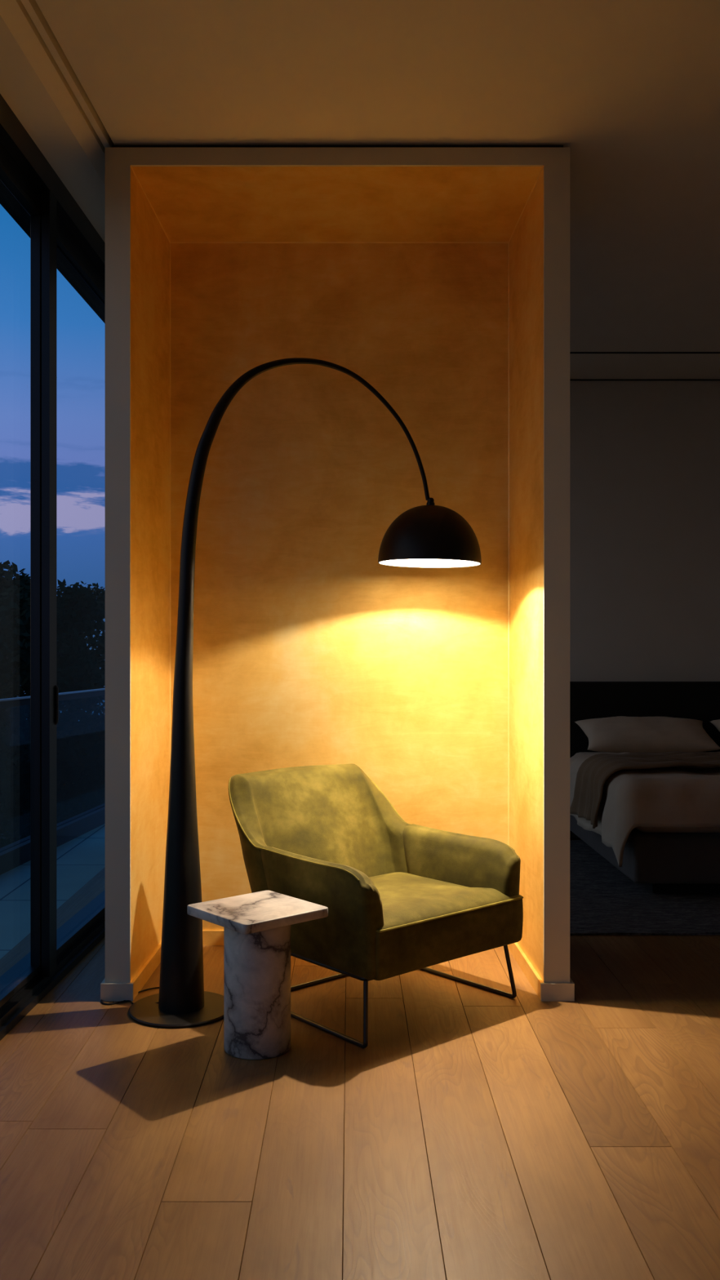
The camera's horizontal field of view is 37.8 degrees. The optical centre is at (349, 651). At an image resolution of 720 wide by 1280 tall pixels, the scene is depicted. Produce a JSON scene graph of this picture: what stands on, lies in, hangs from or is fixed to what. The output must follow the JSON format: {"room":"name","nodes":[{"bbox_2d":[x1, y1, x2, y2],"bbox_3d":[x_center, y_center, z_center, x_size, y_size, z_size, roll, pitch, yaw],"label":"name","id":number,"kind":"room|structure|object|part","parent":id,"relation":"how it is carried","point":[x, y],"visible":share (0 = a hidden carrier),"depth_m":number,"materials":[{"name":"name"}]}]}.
{"room":"bedroom","nodes":[
{"label":"bedroom","id":0,"kind":"room"},
{"bbox_2d":[0,161,41,1007],"bbox_3d":[-1.188,-0.222,3.027,0.038,2.795,1.727,0,0,2],"label":"window","id":1,"kind":"structure","parent":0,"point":[35,966],"depth_m":3.86,"materials":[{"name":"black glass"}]},
{"bbox_2d":[40,190,56,977],"bbox_3d":[-1.173,-0.249,3.027,0.076,2.892,5.132,0,0,2],"label":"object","id":2,"kind":"structure","parent":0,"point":[47,200],"depth_m":3.86,"materials":[{"name":"black metal"}]},
{"bbox_2d":[0,0,105,242],"bbox_3d":[-1.056,-1.853,2.732,0.222,0.125,8.670,0,0,2],"label":"wall","id":3,"kind":"structure","parent":0,"point":[33,85],"depth_m":3.49,"materials":[{"name":"paint"}]},
{"bbox_2d":[0,93,105,323],"bbox_3d":[-1.226,-1.733,2.739,0.160,0.226,8.670,0,0,2],"label":"window frame","id":4,"kind":"structure","parent":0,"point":[20,156],"depth_m":3.95,"materials":[{"name":"black metal"}]},
{"bbox_2d":[0,889,105,1040],"bbox_3d":[-1.226,1.224,2.739,0.160,0.093,8.670,0,0,2],"label":"trim","id":5,"kind":"structure","parent":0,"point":[28,996],"depth_m":3.96,"materials":[{"name":"black metal"}]},
{"bbox_2d":[130,168,169,981],"bbox_3d":[-0.816,-0.248,4.184,0.102,2.996,0.812,0,0,0],"label":"wall","id":6,"kind":"structure","parent":0,"point":[149,244],"depth_m":4.04,"materials":[{"name":"orange paint"}]},
{"bbox_2d":[130,942,161,999],"bbox_3d":[-0.769,1.219,4.115,0.013,0.062,0.700,0,0,2],"label":"baseboard","id":7,"kind":"structure","parent":6,"relation":"attached to","point":[153,961],"depth_m":3.98,"materials":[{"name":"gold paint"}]},
{"bbox_2d":[132,166,542,241],"bbox_3d":[-0.043,-1.774,4.184,1.648,0.057,0.812,0,0,0],"label":"alcove ceiling","id":8,"kind":"structure","parent":0,"point":[190,203],"depth_m":4.06,"materials":[{"name":"orange paint"}]},
{"bbox_2d":[170,243,507,929],"bbox_3d":[-0.043,-0.248,4.534,1.446,2.996,0.112,0,0,0],"label":"wall","id":9,"kind":"structure","parent":0,"point":[309,649],"depth_m":4.48,"materials":[{"name":"orange paint"}]},
{"bbox_2d":[202,929,223,945],"bbox_3d":[-0.043,1.219,4.471,1.446,0.062,0.013,0,0,0],"label":"baseboard","id":10,"kind":"structure","parent":9,"relation":"attached to","point":[210,937],"depth_m":4.46,"materials":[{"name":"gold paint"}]},
{"bbox_2d":[129,164,543,845],"bbox_3d":[-0.044,-0.280,4.125,1.492,2.936,0.714,0,0,0],"label":"trim","id":11,"kind":"structure","parent":9,"relation":"attached to","point":[508,242],"depth_m":4.47,"materials":[{"name":"orange paint"}]},
{"bbox_2d":[105,147,569,982],"bbox_3d":[-0.043,-0.279,4.183,1.668,3.058,0.834,0,0,0],"label":"trim","id":12,"kind":"structure","parent":9,"relation":"attached to","point":[555,161],"depth_m":3.77,"materials":[{"name":"paint"}]},
{"bbox_2d":[100,977,133,1000],"bbox_3d":[-0.832,1.219,3.809,0.116,0.062,0.113,0,0,0],"label":"baseboard","id":13,"kind":"structure","parent":12,"relation":"attached to","point":[108,991],"depth_m":3.75,"materials":[{"name":"paint"}]},
{"bbox_2d":[111,145,563,147],"bbox_3d":[-0.043,-1.817,4.183,1.628,0.018,0.794,0,0,0],"label":"trim","id":14,"kind":"structure","parent":9,"relation":"attached to","point":[113,146],"depth_m":3.79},
{"bbox_2d":[0,837,719,1279],"bbox_3d":[1.415,1.260,2.725,5.670,0.020,8.750,0,0,0],"label":"floor","id":15,"kind":"structure","parent":0,"point":[476,1133],"depth_m":2.73,"materials":[{"name":"brown wood"}]},
{"bbox_2d":[187,890,328,1059],"bbox_3d":[-0.291,1.027,3.315,0.326,0.446,0.326,0,0,-41],"label":"side table","id":16,"kind":"object","parent":15,"relation":"on","point":[256,926],"visible":1,"depth_m":3.23,"materials":[{"name":"stone"}]},
{"bbox_2d":[100,357,481,1027],"bbox_3d":[-0.189,0.093,3.777,1.383,2.314,0.438,0,0,-11],"label":"arc floor lamp","id":17,"kind":"object","parent":15,"relation":"on","point":[429,535],"visible":0.99,"depth_m":3.64,"materials":[{"name":"black metal"}]},
{"bbox_3d":[-0.772,1.240,3.794,0.234,0.018,0.209,0,0,0],"label":"power cord","id":18,"kind":"part","parent":17,"relation":"part of","materials":[{"name":"black rubber"}]},
{"bbox_3d":[-0.586,1.243,3.660,0.362,0.014,0.362,0,0,0],"label":"plate","id":19,"kind":"part","parent":17,"relation":"part of","materials":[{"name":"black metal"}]},
{"bbox_3d":[-0.185,0.086,3.782,0.996,2.302,0.158,0,0,-17],"label":"arc stem","id":20,"kind":"part","parent":17,"relation":"part of","materials":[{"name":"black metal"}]},
{"bbox_3d":[0.297,-0.433,3.900,0.382,0.219,0.383,0,0,0],"label":"lamp shade","id":21,"kind":"part","parent":17,"relation":"part of","materials":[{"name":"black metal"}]},
{"bbox_2d":[228,763,523,1048],"bbox_3d":[0.065,0.852,3.835,0.763,0.796,0.857,0,0,-41],"label":"armchair","id":22,"kind":"object","parent":15,"relation":"on","point":[400,897],"visible":0.91,"depth_m":3.74,"materials":[{"name":"green fabric"}]},
{"bbox_3d":[-0.092,0.745,4.014,0.763,0.581,0.381,0,0,-41],"label":"backrest","id":23,"kind":"part","parent":22,"relation":"part of","materials":[{"name":"green fabric"}]},
{"bbox_3d":[-0.099,0.860,3.515,0.095,0.351,0.563,0,0,-41],"label":"armrest","id":24,"kind":"part","parent":22,"relation":"part of","materials":[{"name":"green fabric"}]},
{"bbox_3d":[0.148,1.043,3.740,0.687,0.017,0.487,0,0,-41],"label":"under frame","id":25,"kind":"part","parent":22,"relation":"part of","materials":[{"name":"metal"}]},
{"bbox_3d":[0.051,1.139,3.320,0.015,0.186,0.049,0,0,2],"label":"leg","id":26,"kind":"part","parent":22,"relation":"part of","materials":[{"name":"metal"}]},
{"bbox_2d":[368,871,523,980],"bbox_3d":[0.172,0.940,3.740,0.718,0.198,0.570,0,0,-41],"label":"seat cushion","id":27,"kind":"object","parent":22,"relation":"on","point":[426,919],"depth_m":3.56,"materials":[{"name":"green fabric"}]},
{"bbox_3d":[0.404,0.860,3.954,0.095,0.351,0.563,0,0,-41],"label":"armrest","id":28,"kind":"part","parent":22,"relation":"part of","materials":[{"name":"green fabric"}]},
{"bbox_3d":[0.576,1.139,3.779,0.049,0.186,0.015,0,0,6],"label":"leg","id":29,"kind":"part","parent":22,"relation":"part of","materials":[{"name":"metal"}]},
{"bbox_2d":[569,840,719,935],"bbox_3d":[2.380,1.243,5.760,3.040,0.014,2.280,0,0,0],"label":"rug","id":30,"kind":"object","parent":15,"relation":"on","point":[604,900],"visible":0.38,"depth_m":5.11,"materials":[{"name":"grey carpet"}]},
{"bbox_2d":[569,681,719,893],"bbox_3d":[2.340,0.717,6.150,2.520,1.035,1.760,0,0,0],"label":"bed","id":31,"kind":"object","parent":30,"relation":"on","point":[661,860],"visible":0.28,"depth_m":6.66,"materials":[{"name":"fabric"}]},
{"bbox_2d":[569,751,719,866],"bbox_3d":[2.275,0.844,5.829,1.962,0.452,1.396,0,0,0],"label":"duvet","id":32,"kind":"object","parent":31,"relation":"on","point":[671,797],"visible":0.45,"depth_m":5.20,"materials":[{"name":"beige fabric"}]},
{"bbox_2d":[569,751,719,828],"bbox_3d":[2.235,0.740,5.700,1.994,0.363,0.555,0,0,0],"label":"throw blanket","id":33,"kind":"object","parent":32,"relation":"on","point":[592,775],"visible":1,"depth_m":5.65,"materials":[{"name":"grey fabric"}]},
{"bbox_2d":[574,715,719,753],"bbox_3d":[1.905,0.534,6.730,0.860,0.231,0.347,0,0,-2],"label":"pillow","id":34,"kind":"object","parent":31,"relation":"on","point":[619,734],"visible":0.93,"depth_m":6.60,"materials":[{"name":"beige fabric"}]},
{"bbox_3d":[2.340,0.792,6.115,1.760,0.264,1.630,0,0,0],"label":"mattress","id":35,"kind":"part","parent":31,"relation":"part of","materials":[{"name":"beige fabric"}]},
{"bbox_2d":[708,719,719,732],"bbox_3d":[2.780,0.537,6.735,0.840,0.231,0.347,0,0,2],"label":"pillow","id":36,"kind":"object","parent":31,"relation":"on","point":[716,722],"visible":1,"depth_m":6.86,"materials":[{"name":"beige fabric"}]},
{"bbox_2d":[35,0,719,379],"bbox_3d":[1.881,-1.886,2.664,5.543,0.120,9.770,0,0,2],"label":"ceiling","id":37,"kind":"structure","parent":0,"point":[631,87],"depth_m":3.46,"materials":[{"name":"paint"}]},
{"bbox_2d":[20,0,114,148],"bbox_3d":[-0.920,-1.871,2.727,0.026,0.090,8.670,0,0,2],"label":"trim","id":38,"kind":"structure","parent":37,"relation":"attached to","point":[32,7],"depth_m":3.31,"materials":[{"name":"paint"}]},
{"bbox_2d":[569,351,719,353],"bbox_3d":[2.510,-1.825,6.412,3.380,0.006,0.025,0,0,0],"label":"trim","id":39,"kind":"structure","parent":37,"relation":"attached to","point":[570,352],"depth_m":6.41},
{"bbox_2d":[509,168,543,981],"bbox_3d":[0.731,-0.248,4.184,0.101,2.996,0.812,0,0,0],"label":"wall","id":40,"kind":"structure","parent":0,"point":[526,242],"depth_m":4.10,"materials":[{"name":"orange paint"}]},
{"bbox_2d":[507,942,574,1000],"bbox_3d":[0.735,1.219,4.160,0.138,0.062,0.813,0,0,0],"label":"baseboard","id":41,"kind":"structure","parent":40,"relation":"attached to","point":[548,991],"depth_m":3.77,"materials":[{"name":"paint"}]},
{"bbox_2d":[569,380,719,681],"bbox_3d":[1.400,-0.278,7.110,5.800,3.096,0.120,0,0,0],"label":"wall","id":42,"kind":"structure","parent":0,"point":[645,455],"depth_m":7.05,"materials":[{"name":"paint"}]},
{"bbox_2d":[569,379,719,380],"bbox_3d":[2.510,-1.821,7.044,3.380,0.007,0.012,0,0,0],"label":"trim","id":43,"kind":"structure","parent":42,"relation":"attached to","point":[570,380],"depth_m":7.04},
{"bbox_3d":[-1.058,-0.222,6.300,0.037,2.795,1.477,0,0,2],"label":"window","id":44,"kind":"structure","parent":42,"relation":"in","visible":0},
{"bbox_2d":[54,231,105,955],"bbox_3d":[-1.098,-0.222,4.725,0.083,2.795,1.627,0,0,2],"label":"window","id":45,"kind":"structure","parent":44,"relation":"attached to","point":[61,246],"depth_m":4.36,"materials":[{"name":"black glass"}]},
{"bbox_3d":[-1.111,0.200,3.927,0.047,0.152,0.012,0,0,2],"label":"handle","id":46,"kind":"part","parent":45,"relation":"part of","materials":[{"name":"metal"}]},
{"label":"outside","id":47,"kind":"structure","parent":0,"visible":0},
{"bbox_3d":[-20.000,4.500,17.500,80.000,0.100,85.000,0,0,0],"label":"ground","id":48,"kind":"structure","parent":47,"visible":0},
{"bbox_2d":[0,560,105,848],"bbox_3d":[-3.866,1.639,11.697,2.434,5.634,2.278,0,0,-39],"label":"tree","id":49,"kind":"object","parent":48,"relation":"on","point":[15,599],"visible":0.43,"depth_m":11.55,"materials":[{"name":"green plant"}]},
{"bbox_2d":[0,578,105,848],"bbox_3d":[-4.233,1.702,15.219,3.183,5.509,2.771,0,0,-11],"label":"tree","id":50,"kind":"object","parent":48,"relation":"on","point":[85,606],"visible":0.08,"depth_m":14.93,"materials":[{"name":"green plant"}]},
{"bbox_2d":[6,585,105,842],"bbox_3d":[-5.093,1.646,18.771,3.215,5.620,3.346,0,0,-20],"label":"tree","id":51,"kind":"object","parent":48,"relation":"on","point":[98,591],"visible":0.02,"depth_m":18.18,"materials":[{"name":"green plant"}]},
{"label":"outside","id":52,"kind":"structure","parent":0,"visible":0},
{"bbox_2d":[0,823,105,959],"bbox_3d":[-1.548,1.390,2.946,1.566,0.220,18.139,0,0,6],"label":"floor","id":53,"kind":"structure","parent":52,"point":[79,860],"depth_m":5.85,"materials":[{"name":"stone"}]},
{"bbox_2d":[0,688,105,875],"bbox_3d":[-2.352,0.780,2.985,0.104,1.000,18.000,0,0,6],"label":"balcony railing","id":54,"kind":"object","parent":53,"relation":"on","point":[12,855],"visible":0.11,"depth_m":7.02,"materials":[{"name":"metal"}]},
{"bbox_3d":[-2.352,0.285,2.985,0.044,0.010,18.000,0,0,6],"label":"rail","id":55,"kind":"part","parent":54,"relation":"part of","materials":[{"name":"metal"}]}
]}

